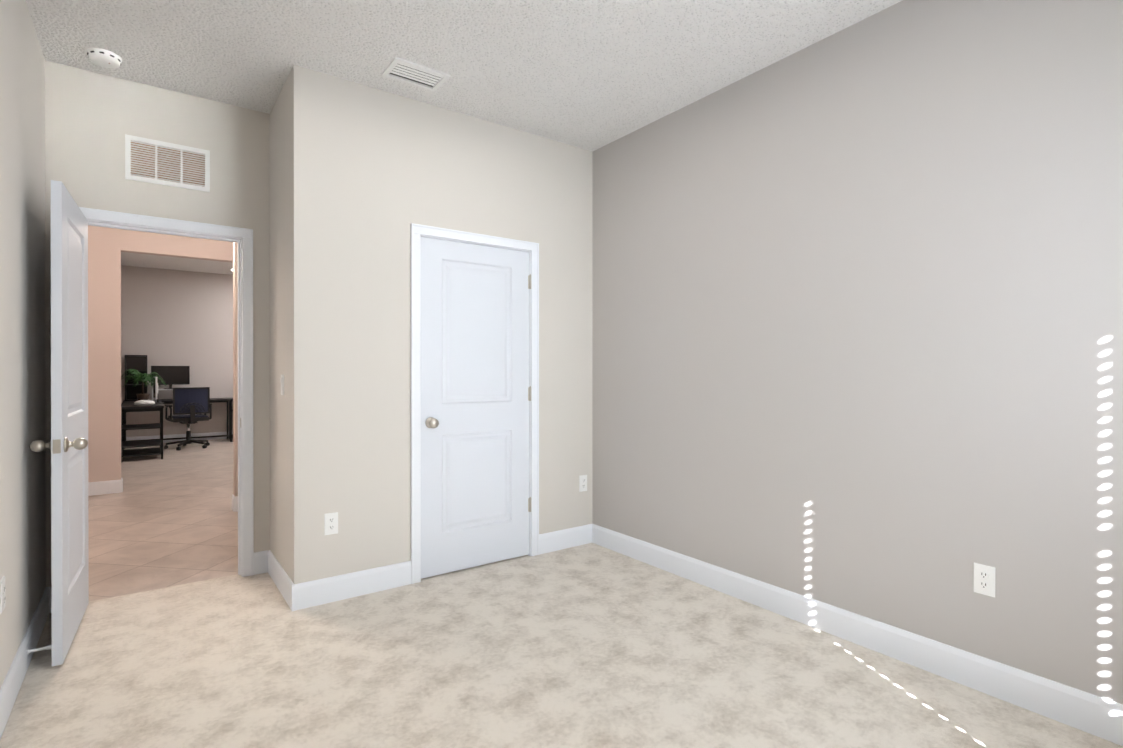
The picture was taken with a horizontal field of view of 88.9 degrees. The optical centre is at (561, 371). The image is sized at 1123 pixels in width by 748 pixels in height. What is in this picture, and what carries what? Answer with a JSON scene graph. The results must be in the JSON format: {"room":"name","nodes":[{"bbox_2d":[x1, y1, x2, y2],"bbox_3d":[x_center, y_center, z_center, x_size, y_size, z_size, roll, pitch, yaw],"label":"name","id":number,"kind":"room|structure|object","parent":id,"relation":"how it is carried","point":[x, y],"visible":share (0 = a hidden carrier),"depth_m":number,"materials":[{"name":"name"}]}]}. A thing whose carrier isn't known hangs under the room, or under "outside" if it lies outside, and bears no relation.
{"room":"empty bedroom","nodes":[
{"label":"empty bedroom","id":0,"kind":"room"},
{"bbox_2d":[0,0,45,687],"bbox_3d":[-1.370,-0.174,1.083,0.120,2.840,4.750,0,0,-36],"label":"wall","id":1,"kind":"structure","parent":0,"point":[22,348],"depth_m":2.36,"materials":[{"name":"white paint"}]},
{"bbox_2d":[0,576,4,613],"bbox_3d":[-1.976,0.789,2.024,0.009,0.115,0.070,0,0,-36],"label":"outlet","id":2,"kind":"object","parent":1,"relation":"attached to","point":[2,593],"visible":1,"depth_m":2.01,"materials":[{"name":"white plastic"}]},
{"bbox_2d":[0,586,51,738],"bbox_3d":[-1.309,1.179,1.131,0.030,0.133,4.510,0,0,-36],"label":"baseboard","id":3,"kind":"structure","parent":1,"relation":"attached to","point":[9,690],"depth_m":2.30,"materials":[{"name":"white"}]},
{"bbox_2d":[27,645,51,654],"bbox_3d":[-2.196,1.168,2.409,0.078,0.024,0.024,0,0,-36],"label":"door stop","id":4,"kind":"object","parent":3,"relation":"attached to","point":[47,647],"visible":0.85,"depth_m":2.40,"materials":[{"name":"white plastic"}]},
{"bbox_2d":[45,60,269,586],"bbox_3d":[-1.081,-0.181,4.162,4.500,2.840,0.120,0,0,-36],"label":"wall","id":5,"kind":"structure","parent":0,"point":[92,119],"depth_m":3.24,"materials":[{"name":"white paint"}]},
{"bbox_2d":[30,180,88,665],"bbox_3d":[-2.321,0.215,2.712,0.189,2.030,0.774,0,0,-33],"label":"entry door","id":6,"kind":"structure","parent":5,"relation":"in","point":[67,445],"depth_m":2.52,"materials":[{"name":"white wood"}]},
{"bbox_2d":[79,207,253,576],"bbox_3d":[-2.280,0.187,3.286,0.884,2.107,0.162,0,0,-36],"label":"door frame","id":7,"kind":"structure","parent":5,"relation":"attached to","point":[245,235],"depth_m":3.46,"materials":[{"name":"white wood"}]},
{"bbox_2d":[125,134,209,191],"bbox_3d":[-2.224,-1.176,3.241,0.395,0.241,0.014,0,0,-36],"label":"air vent","id":8,"kind":"object","parent":5,"relation":"in","point":[163,163],"visible":1,"depth_m":3.23,"materials":[{"name":"white metal"}]},
{"bbox_2d":[88,225,232,481],"bbox_3d":[-3.878,-0.267,6.378,6.400,3.000,0.120,0,0,-36],"label":"wall","id":9,"kind":"structure","parent":0,"point":[107,246],"depth_m":5.79,"materials":[{"name":"beige paint"}]},
{"bbox_2d":[88,478,122,495],"bbox_3d":[-4.680,1.168,5.712,0.474,0.133,0.014,0,0,-36],"label":"baseboard","id":10,"kind":"structure","parent":9,"relation":"attached to","point":[105,487],"depth_m":5.77,"materials":[{"name":"white wood"}]},
{"bbox_2d":[88,439,237,600],"bbox_3d":[-4.253,1.262,6.895,6.640,0.060,8.150,0,0,-36],"label":"floor","id":11,"kind":"structure","parent":0,"point":[170,519],"depth_m":4.67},
{"bbox_2d":[121,398,232,461],"bbox_3d":[-5.856,0.851,9.214,1.950,0.750,2.230,0,0,-36],"label":"desk","id":12,"kind":"object","parent":11,"relation":"on","point":[128,406],"visible":0.69,"depth_m":8.23,"materials":[{"name":"black wood"}]},
{"bbox_2d":[125,355,146,400],"bbox_3d":[-7.064,0.100,9.501,0.300,0.749,0.300,0,0,-36],"label":"cube shelf","id":13,"kind":"object","parent":12,"relation":"on","point":[138,363],"visible":0.69,"depth_m":9.44,"materials":[{"name":"black wood"}]},
{"bbox_2d":[121,369,166,400],"bbox_3d":[-6.717,0.213,9.143,0.710,0.524,0.684,0,0,-36],"label":"plant","id":14,"kind":"object","parent":12,"relation":"on","point":[143,378],"visible":0.94,"depth_m":9.08,"materials":[{"name":"green plant"}]},
{"bbox_2d":[134,400,154,404],"bbox_3d":[-5.995,0.441,8.226,0.250,0.074,0.250,0,0,-36],"label":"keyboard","id":15,"kind":"object","parent":12,"relation":"on","point":[145,402],"visible":0.98,"depth_m":8.14,"materials":[{"name":"white plastic"}]},
{"bbox_2d":[153,377,163,403],"bbox_3d":[-6.110,0.277,8.637,0.200,0.400,0.560,0,0,-38],"label":"monitor","id":16,"kind":"object","parent":12,"relation":"on","point":[155,389],"visible":0.85,"depth_m":8.56,"materials":[{"name":"white plastic"}]},
{"bbox_2d":[151,366,189,388],"bbox_3d":[-6.655,0.094,9.738,0.540,0.390,0.200,0,0,-36],"label":"monitor","id":17,"kind":"object","parent":12,"relation":"on","point":[170,376],"visible":0.81,"depth_m":9.73,"materials":[{"name":"black plastic"}]},
{"bbox_2d":[164,387,211,450],"bbox_3d":[-6.016,0.736,9.220,0.637,0.980,0.628,0,0,-44],"label":"office chair","id":18,"kind":"object","parent":11,"relation":"on","point":[194,403],"visible":1,"depth_m":9.04,"materials":[{"name":"black fabric"}]},
{"bbox_2d":[121,265,232,436],"bbox_3d":[-6.622,-0.276,10.132,6.640,3.000,0.120,0,0,-36],"label":"wall","id":19,"kind":"structure","parent":0,"point":[169,317],"depth_m":10.02,"materials":[{"name":"grey paint"}]},
{"bbox_2d":[126,431,232,442],"bbox_3d":[-6.582,1.158,10.082,6.400,0.133,0.014,0,0,-36],"label":"baseboard","id":20,"kind":"structure","parent":19,"relation":"attached to","point":[210,433],"depth_m":10.02,"materials":[{"name":"white"}]},
{"bbox_2d":[121,252,232,274],"bbox_3d":[-5.285,-1.811,8.300,6.640,0.080,4.650,0,0,-36],"label":"ceiling","id":21,"kind":"structure","parent":0,"point":[166,262],"depth_m":9.37,"materials":[{"name":"white paint"}]},
{"bbox_2d":[233,242,237,495],"bbox_3d":[-1.640,-0.186,6.045,3.180,2.840,0.120,0,0,-36],"label":"wall","id":22,"kind":"structure","parent":0,"point":[235,387],"depth_m":5.07,"materials":[{"name":"beige paint"}]},
{"bbox_2d":[232,495,237,511],"bbox_3d":[-1.606,1.168,5.990,3.194,0.133,0.014,0,0,-36],"label":"baseboard","id":23,"kind":"structure","parent":22,"relation":"attached to","point":[234,498],"depth_m":5.06,"materials":[{"name":"white wood"}]},
{"bbox_2d":[269,65,318,583],"bbox_3d":[-1.554,-0.179,3.302,0.120,2.840,0.710,0,0,-36],"label":"wall","id":24,"kind":"structure","parent":0,"point":[294,458],"depth_m":3.04,"materials":[{"name":"white paint"}]},
{"bbox_2d":[280,375,283,394],"bbox_3d":[-1.571,0.074,3.214,0.012,0.115,0.070,0,0,-36],"label":"light switch","id":25,"kind":"object","parent":24,"relation":"attached to","point":[282,384],"visible":1,"depth_m":3.20,"materials":[{"name":"white plastic"}]},
{"bbox_2d":[264,550,299,610],"bbox_3d":[-1.607,1.174,3.258,0.020,0.133,0.724,0,0,-36],"label":"baseboard","id":26,"kind":"structure","parent":24,"relation":"attached to","point":[290,591],"depth_m":3.16,"materials":[{"name":"white wood"}]},
{"bbox_2d":[318,72,591,578],"bbox_3d":[-0.571,-0.180,3.655,1.885,2.840,0.120,0,0,-36],"label":"wall","id":27,"kind":"structure","parent":0,"point":[392,167],"depth_m":3.32,"materials":[{"name":"white paint"}]},
{"bbox_2d":[324,512,337,534],"bbox_3d":[-1.241,0.820,3.088,0.070,0.115,0.009,0,0,-36],"label":"outlet","id":28,"kind":"object","parent":27,"relation":"attached to","point":[330,523],"visible":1,"depth_m":3.08,"materials":[{"name":"white plastic"}]},
{"bbox_2d":[300,561,410,608],"bbox_3d":[-1.131,1.175,3.166,0.619,0.133,0.014,0,0,-36],"label":"baseboard","id":29,"kind":"structure","parent":27,"relation":"attached to","point":[354,584],"depth_m":3.15,"materials":[{"name":"white wood"}]},
{"bbox_2d":[410,223,538,583],"bbox_3d":[-0.560,0.208,3.664,0.809,2.064,0.120,0,0,-36],"label":"door frame","id":30,"kind":"structure","parent":27,"relation":"attached to","point":[529,554],"depth_m":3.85,"materials":[{"name":"white wood"}]},
{"bbox_2d":[421,237,530,578],"bbox_3d":[-0.532,0.213,3.636,0.777,2.030,0.165,0,0,-36],"label":"closet door","id":31,"kind":"structure","parent":27,"relation":"in","point":[475,400],"depth_m":3.60,"materials":[{"name":"white wood"}]},
{"bbox_2d":[539,524,591,554],"bbox_3d":[0.030,1.172,4.014,0.466,0.133,0.014,0,0,-36],"label":"baseboard","id":32,"kind":"structure","parent":27,"relation":"attached to","point":[580,535],"depth_m":4.00,"materials":[{"name":"white wood"}]},
{"bbox_2d":[579,475,586,491],"bbox_3d":[0.158,0.802,4.110,0.070,0.115,0.009,0,0,-36],"label":"outlet","id":33,"kind":"object","parent":27,"relation":"attached to","point":[582,482],"visible":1,"depth_m":4.11,"materials":[{"name":"white plastic"}]},
{"bbox_2d":[26,0,901,151],"bbox_3d":[-0.092,-1.636,2.014,3.285,0.080,4.750,0,0,-36],"label":"ceiling","id":34,"kind":"structure","parent":0,"point":[592,75],"depth_m":2.81,"materials":[{"name":"white paint"}]},
{"bbox_2d":[86,48,121,67],"bbox_3d":[-2.308,-1.576,2.889,0.140,0.044,0.140,0,0,-36],"label":"smoke detector","id":35,"kind":"object","parent":34,"relation":"attached to","point":[103,58],"visible":1,"depth_m":2.86,"materials":[{"name":"white plastic"}]},
{"bbox_2d":[382,57,450,91],"bbox_3d":[-0.781,-1.594,3.074,0.305,0.010,0.205,0,0,-36],"label":"ceiling vent","id":36,"kind":"object","parent":34,"relation":"in","point":[408,72],"visible":1,"depth_m":3.07,"materials":[{"name":"white metal"}]},
{"bbox_2d":[0,543,1122,747],"bbox_3d":[-0.074,1.274,1.996,3.285,0.060,4.690,0,0,-36],"label":"floor carpet","id":37,"kind":"object","parent":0,"point":[590,645],"visible":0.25,"depth_m":2.33,"materials":[{"name":"beige carpet"}]},
{"bbox_2d":[592,0,1122,703],"bbox_3d":[1.185,-0.178,2.951,0.120,2.840,4.750,0,0,-36],"label":"wall","id":38,"kind":"structure","parent":0,"point":[858,318],"depth_m":2.49,"materials":[{"name":"grey paint"}]},
{"bbox_2d":[592,524,1122,745],"bbox_3d":[1.341,1.176,2.628,0.014,0.133,3.800,0,0,-36],"label":"baseboard","id":39,"kind":"structure","parent":38,"relation":"attached to","point":[1095,715],"depth_m":2.44,"materials":[{"name":"white wood"}]},
{"bbox_2d":[974,563,994,596],"bbox_3d":[1.641,0.808,2.221,0.009,0.115,0.070,0,0,-36],"label":"outlet","id":40,"kind":"object","parent":38,"relation":"attached to","point":[984,579],"visible":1,"depth_m":2.22,"materials":[{"name":"white plastic"}]}
]}

